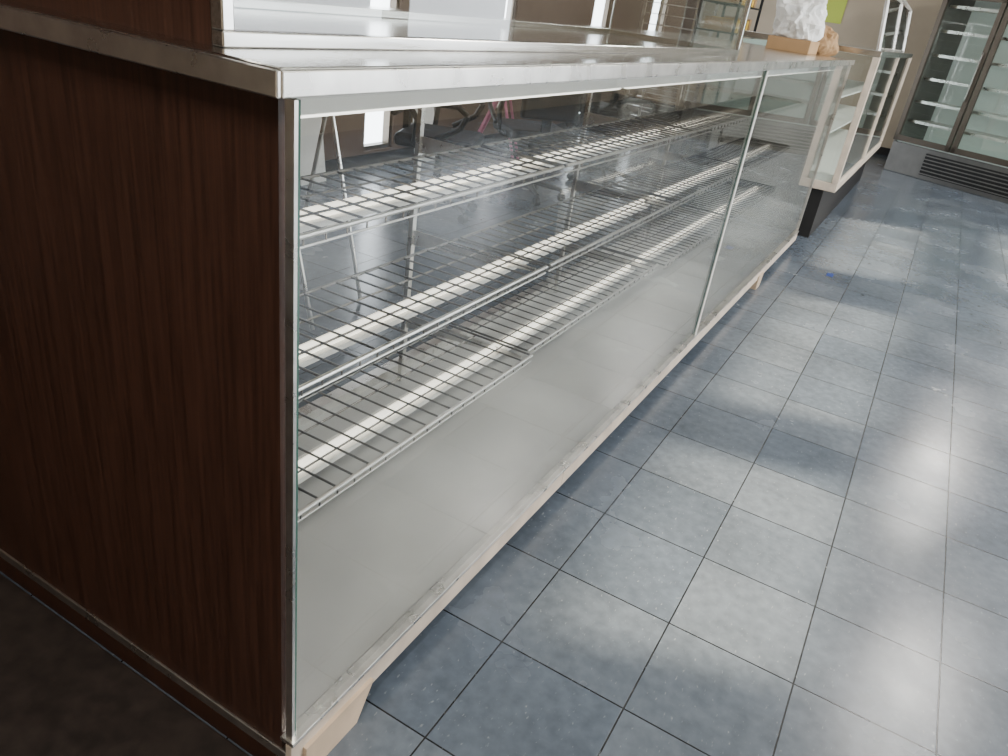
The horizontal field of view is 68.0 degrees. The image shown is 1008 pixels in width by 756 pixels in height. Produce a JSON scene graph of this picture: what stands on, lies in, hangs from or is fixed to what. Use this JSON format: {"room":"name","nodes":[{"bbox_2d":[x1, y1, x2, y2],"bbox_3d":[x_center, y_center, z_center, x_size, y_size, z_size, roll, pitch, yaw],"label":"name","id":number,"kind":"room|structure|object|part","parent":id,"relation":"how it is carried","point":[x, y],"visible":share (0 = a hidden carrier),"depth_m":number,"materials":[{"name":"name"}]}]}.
{"room":"food shop","nodes":[
{"label":"food shop","id":0,"kind":"room"},
{"bbox_2d":[305,0,697,159],"bbox_3d":[-0.781,-2.995,5.139,0.100,3.000,14.200,21,30,23],"label":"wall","id":1,"kind":"structure","parent":0,"point":[627,13],"depth_m":6.88,"materials":[{"name":"brown paint"}]},
{"bbox_2d":[363,0,398,150],"bbox_3d":[-0.877,-2.583,5.281,0.060,1.880,0.350,21,30,23],"label":"window","id":2,"kind":"structure","parent":1,"relation":"in","point":[387,116],"depth_m":5.74,"materials":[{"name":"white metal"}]},
{"bbox_2d":[325,105,674,171],"bbox_3d":[-0.924,-1.702,5.781,0.015,0.100,14.200,21,30,23],"label":"baseboard","id":3,"kind":"structure","parent":1,"relation":"attached to","point":[365,159],"depth_m":5.82,"materials":[{"name":"black"}]},
{"bbox_2d":[495,0,515,110],"bbox_3d":[0.009,-3.224,6.679,0.060,1.600,0.200,21,30,23],"label":"window","id":4,"kind":"structure","parent":1,"relation":"in","point":[511,3],"depth_m":6.71,"materials":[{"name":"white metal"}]},
{"bbox_2d":[602,0,609,26],"bbox_3d":[1.022,-3.889,8.334,0.060,1.880,0.500,21,30,23],"label":"window","id":5,"kind":"structure","parent":1,"relation":"in","point":[607,1],"depth_m":8.43,"materials":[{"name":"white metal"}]},
{"bbox_2d":[658,0,668,30],"bbox_3d":[1.991,-4.863,9.632,0.060,1.900,0.600,21,30,23],"label":"window","id":6,"kind":"structure","parent":1,"relation":"in","point":[664,9],"depth_m":9.92,"materials":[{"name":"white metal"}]},
{"bbox_2d":[0,113,1007,755],"bbox_3d":[2.059,-0.451,4.461,7.200,0.100,14.400,21,30,23],"label":"floor","id":7,"kind":"structure","parent":0,"point":[795,543],"depth_m":2.25,"materials":[{"name":"tile"}]},
{"bbox_2d":[0,574,248,755],"bbox_3d":[-1.899,0.658,1.069,2.400,0.012,1.898,21,30,23],"label":"rubber floor mat","id":8,"kind":"object","parent":7,"relation":"on","point":[62,693],"visible":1,"depth_m":1.44,"materials":[{"name":"black rubber"}]},
{"bbox_2d":[300,117,325,185],"bbox_3d":[-1.277,-1.637,4.901,0.100,0.700,0.240,21,30,23],"label":"poster board","id":9,"kind":"object","parent":7,"relation":"on","point":[310,127],"visible":0.5,"depth_m":4.94,"materials":[{"name":"white paper"}]},
{"bbox_2d":[300,115,361,329],"bbox_3d":[-0.824,-0.695,3.042,0.378,0.852,0.418,15,28,13],"label":"sign stand","id":10,"kind":"object","parent":7,"relation":"on","point":[334,128],"visible":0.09,"depth_m":3.12,"materials":[{"name":"metal"}]},
{"bbox_2d":[413,107,434,162],"bbox_3d":[-0.639,-2.037,5.961,0.100,0.600,0.280,21,30,23],"label":"poster board","id":11,"kind":"object","parent":7,"relation":"on","point":[429,114],"visible":0.02,"depth_m":6.01,"materials":[{"name":"white paper"}]},
{"bbox_2d":[0,0,854,755],"bbox_3d":[0.456,-0.791,3.209,1.042,1.222,4.902,21,30,23],"label":"glass display case","id":12,"kind":"object","parent":7,"relation":"on","point":[259,558],"visible":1,"depth_m":1.41,"materials":[{"name":"brown wood"}]},
{"bbox_3d":[-0.743,0.013,1.281,0.988,1.118,0.018,21,30,23],"label":"panel","id":13,"kind":"part","parent":12,"relation":"part of","materials":[{"name":"brown wood"}]},
{"bbox_3d":[-0.302,0.162,1.067,0.014,1.068,0.012,21,30,23],"label":"corner trim","id":14,"kind":"part","parent":12,"relation":"part of","materials":[{"name":"metal"}]},
{"bbox_2d":[13,0,751,54],"bbox_3d":[0.080,-1.135,1.805,0.545,0.570,2.418,21,30,23],"label":"countertop showcase","id":15,"kind":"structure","parent":12,"relation":"on","point":[209,22],"depth_m":1.06,"materials":[{"name":"silver metal"}]},
{"bbox_3d":[-0.525,-0.720,0.856,0.525,0.550,0.020,21,30,23],"label":"panel","id":16,"kind":"part","parent":15,"relation":"part of","materials":[{"name":"brown wood"}]},
{"bbox_2d":[0,0,851,69],"bbox_3d":[0.534,-1.317,2.940,1.035,0.030,4.890,21,30,23],"label":"countertop","id":17,"kind":"structure","parent":12,"relation":"on","point":[244,19],"depth_m":1.41,"materials":[{"name":"metal"}]},
{"bbox_2d":[298,179,776,521],"bbox_3d":[0.545,-0.530,3.276,0.334,0.026,4.807,21,30,23],"label":"wire shelf","id":18,"kind":"object","parent":12,"relation":"attached to","point":[314,459],"depth_m":2.30,"materials":[{"name":"silver metal"}]},
{"bbox_3d":[0.823,-0.160,3.256,0.014,0.057,4.850,21,30,23],"label":"rail","id":19,"kind":"part","parent":12,"relation":"part of","materials":[{"name":"silver metal"}]},
{"bbox_2d":[299,137,790,398],"bbox_3d":[0.593,-0.772,3.143,0.309,0.026,4.807,21,30,23],"label":"wire shelf","id":20,"kind":"object","parent":12,"relation":"attached to","point":[315,348],"depth_m":2.15,"materials":[{"name":"silver metal"}]},
{"bbox_2d":[300,95,803,248],"bbox_3d":[0.647,-1.011,3.007,0.269,0.026,4.807,21,30,23],"label":"wire shelf","id":21,"kind":"object","parent":12,"relation":"attached to","point":[731,111],"depth_m":1.95,"materials":[{"name":"silver metal"}]},
{"bbox_3d":[0.955,-1.132,2.765,0.018,0.024,4.818,21,30,23],"label":"header rail","id":22,"kind":"part","parent":12,"relation":"part of","materials":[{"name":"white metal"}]},
{"bbox_3d":[0.297,-0.248,2.028,0.006,1.068,2.397,21,30,23],"label":"glass","id":23,"kind":"part","parent":12,"relation":"part of","materials":[{"name":"clear glass"}]},
{"bbox_2d":[301,71,820,117],"bbox_3d":[0.887,-1.143,2.796,0.070,0.044,4.790,21,30,23],"label":"light","id":24,"kind":"object","parent":12,"relation":"attached to","point":[465,102],"depth_m":1.30,"materials":[{"name":"white"}]},
{"bbox_3d":[1.765,-1.596,5.080,0.728,1.108,0.018,21,30,23],"label":"panel","id":25,"kind":"part","parent":12,"relation":"part of","materials":[{"name":"clear glass"}]},
{"bbox_2d":[765,35,819,54],"bbox_3d":[1.687,-1.944,4.367,0.240,0.070,0.300,21,30,23],"label":"cardboard box","id":26,"kind":"object","parent":12,"relation":"on","point":[799,46],"visible":0.97,"depth_m":4.25,"materials":[{"name":"brown cardboard"}]},
{"bbox_2d":[772,0,827,41],"bbox_3d":[1.705,-2.091,4.271,0.299,0.280,0.370,21,30,23],"label":"paper bag","id":27,"kind":"object","parent":26,"relation":"on","point":[795,19],"visible":0.98,"depth_m":4.18,"materials":[{"name":"white paper"}]},
{"bbox_3d":[1.490,-1.075,3.957,0.006,1.068,2.419,21,30,23],"label":"glass","id":28,"kind":"part","parent":12,"relation":"part of","materials":[{"name":"clear glass"}]},
{"bbox_3d":[2.092,-1.489,4.927,0.024,1.068,0.014,21,30,23],"label":"corner trim","id":29,"kind":"part","parent":12,"relation":"part of","materials":[{"name":"metal"}]},
{"bbox_2d":[816,25,838,55],"bbox_3d":[1.925,-2.053,4.536,0.208,0.169,0.202,-11,33,-33],"label":"bread bag","id":30,"kind":"object","parent":12,"relation":"on","point":[828,45],"visible":0.48,"depth_m":4.47,"materials":[{"name":"paper"}]},
{"bbox_2d":[390,102,485,223],"bbox_3d":[-0.407,-1.514,4.589,0.555,1.000,0.634,10,27,3],"label":"office chair","id":31,"kind":"object","parent":7,"relation":"on","point":[406,136],"visible":0.42,"depth_m":4.54,"materials":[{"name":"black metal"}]},
{"bbox_3d":[-0.598,-1.810,4.468,0.050,0.420,0.420,10,27,3],"label":"backrest","id":32,"kind":"part","parent":31,"relation":"part of","materials":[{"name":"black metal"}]},
{"bbox_3d":[-0.391,-1.475,4.606,0.480,0.080,0.480,10,27,3],"label":"seat","id":33,"kind":"part","parent":31,"relation":"part of","materials":[{"name":"black metal"}]},
{"bbox_2d":[477,99,518,158],"bbox_3d":[-0.043,-2.297,6.226,0.443,0.951,0.364,10,27,3],"label":"folding stool","id":34,"kind":"object","parent":7,"relation":"on","point":[483,125],"visible":0.2,"depth_m":6.24,"materials":[{"name":"pink metal"}]},
{"bbox_2d":[488,93,585,205],"bbox_3d":[0.222,-1.774,5.269,0.634,1.000,0.555,-2,29,-19],"label":"office chair","id":35,"kind":"object","parent":7,"relation":"on","point":[558,108],"visible":0.59,"depth_m":5.07,"materials":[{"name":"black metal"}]},
{"bbox_3d":[0.210,-1.750,5.306,0.480,0.080,0.480,-2,29,-19],"label":"seat","id":36,"kind":"part","parent":35,"relation":"part of","materials":[{"name":"black metal"}]},
{"bbox_3d":[0.329,-1.918,4.944,0.420,0.420,0.050,-2,29,-19],"label":"backrest","id":37,"kind":"part","parent":35,"relation":"part of","materials":[{"name":"black metal"}]},
{"bbox_2d":[558,88,638,163],"bbox_3d":[0.844,-2.560,6.956,0.634,1.000,0.555,-13,34,-36],"label":"office chair","id":38,"kind":"object","parent":7,"relation":"on","point":[613,111],"visible":0.1,"depth_m":6.91,"materials":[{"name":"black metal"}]},
{"bbox_3d":[0.853,-2.515,6.960,0.480,0.080,0.480,-13,34,-36],"label":"seat","id":39,"kind":"part","parent":38,"relation":"part of","materials":[{"name":"black metal"}]},
{"bbox_2d":[567,90,656,187],"bbox_3d":[0.844,-2.092,6.059,0.555,1.000,0.634,-4,30,-22],"label":"office chair","id":40,"kind":"object","parent":7,"relation":"on","point":[596,98],"visible":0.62,"depth_m":6.01,"materials":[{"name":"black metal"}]},
{"bbox_3d":[0.668,-2.333,5.837,0.050,0.420,0.420,-4,30,-22],"label":"backrest","id":41,"kind":"part","parent":40,"relation":"part of","materials":[{"name":"black metal"}]},
{"bbox_3d":[0.860,-2.058,6.085,0.480,0.080,0.480,-4,30,-22],"label":"seat","id":42,"kind":"part","parent":40,"relation":"part of","materials":[{"name":"black metal"}]},
{"bbox_2d":[616,0,718,151],"bbox_3d":[1.763,-3.380,7.965,0.630,1.760,0.599,21,30,23],"label":"rack","id":43,"kind":"object","parent":7,"relation":"on","point":[684,143],"visible":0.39,"depth_m":7.98,"materials":[{"name":"metal"}]},
{"bbox_2d":[665,0,763,193],"bbox_3d":[1.760,-2.504,6.275,0.324,1.768,0.724,21,30,23],"label":"shelf","id":44,"kind":"object","parent":7,"relation":"on","point":[723,24],"visible":0.34,"depth_m":5.88,"materials":[{"name":"black metal"}]},
{"bbox_2d":[743,0,912,237],"bbox_3d":[2.853,-2.531,6.592,0.950,1.814,3.410,21,30,23],"label":"display shelf","id":45,"kind":"object","parent":7,"relation":"on","point":[846,153],"visible":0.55,"depth_m":5.75,"materials":[{"name":"white wood"}]},
{"bbox_3d":[2.846,-2.485,6.616,0.950,0.870,3.410,21,30,23],"label":"frame","id":46,"kind":"part","parent":45,"relation":"part of","materials":[{"name":"wood"}]},
{"bbox_3d":[2.782,-2.075,6.825,0.950,0.060,3.400,21,30,23],"label":"rail","id":47,"kind":"part","parent":45,"relation":"part of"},
{"bbox_3d":[2.854,-2.850,5.791,0.474,0.490,2.230,21,30,23],"label":"sneeze guard glass","id":48,"kind":"part","parent":45,"relation":"part of","materials":[{"name":"clear glass"}]},
{"bbox_2d":[884,0,1007,203],"bbox_3d":[5.590,-3.071,8.052,0.750,2.150,2.100,-10,33,-32],"label":"refrigerator","id":49,"kind":"object","parent":7,"relation":"on","point":[952,129],"visible":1,"depth_m":8.56,"materials":[{"name":"silver metal"}]},
{"bbox_2d":[674,0,942,148],"bbox_3d":[5.818,-4.257,9.466,7.000,3.000,0.120,21,30,23],"label":"wall","id":50,"kind":"structure","parent":0,"point":[860,25],"depth_m":9.98,"materials":[{"name":"paint"}]},
{"bbox_2d":[674,106,889,155],"bbox_3d":[5.599,-2.957,10.074,6.985,0.100,0.015,21,30,23],"label":"baseboard","id":51,"kind":"structure","parent":50,"relation":"attached to","point":[882,150],"depth_m":10.25,"materials":[{"name":"black"}]},
{"bbox_2d":[825,0,847,23],"bbox_3d":[4.323,-5.081,9.959,0.500,0.600,0.010,21,30,23],"label":"poster","id":52,"kind":"object","parent":50,"relation":"attached to","point":[835,9],"visible":0.4,"depth_m":9.97,"materials":[{"name":"yellow paper"}]}
]}

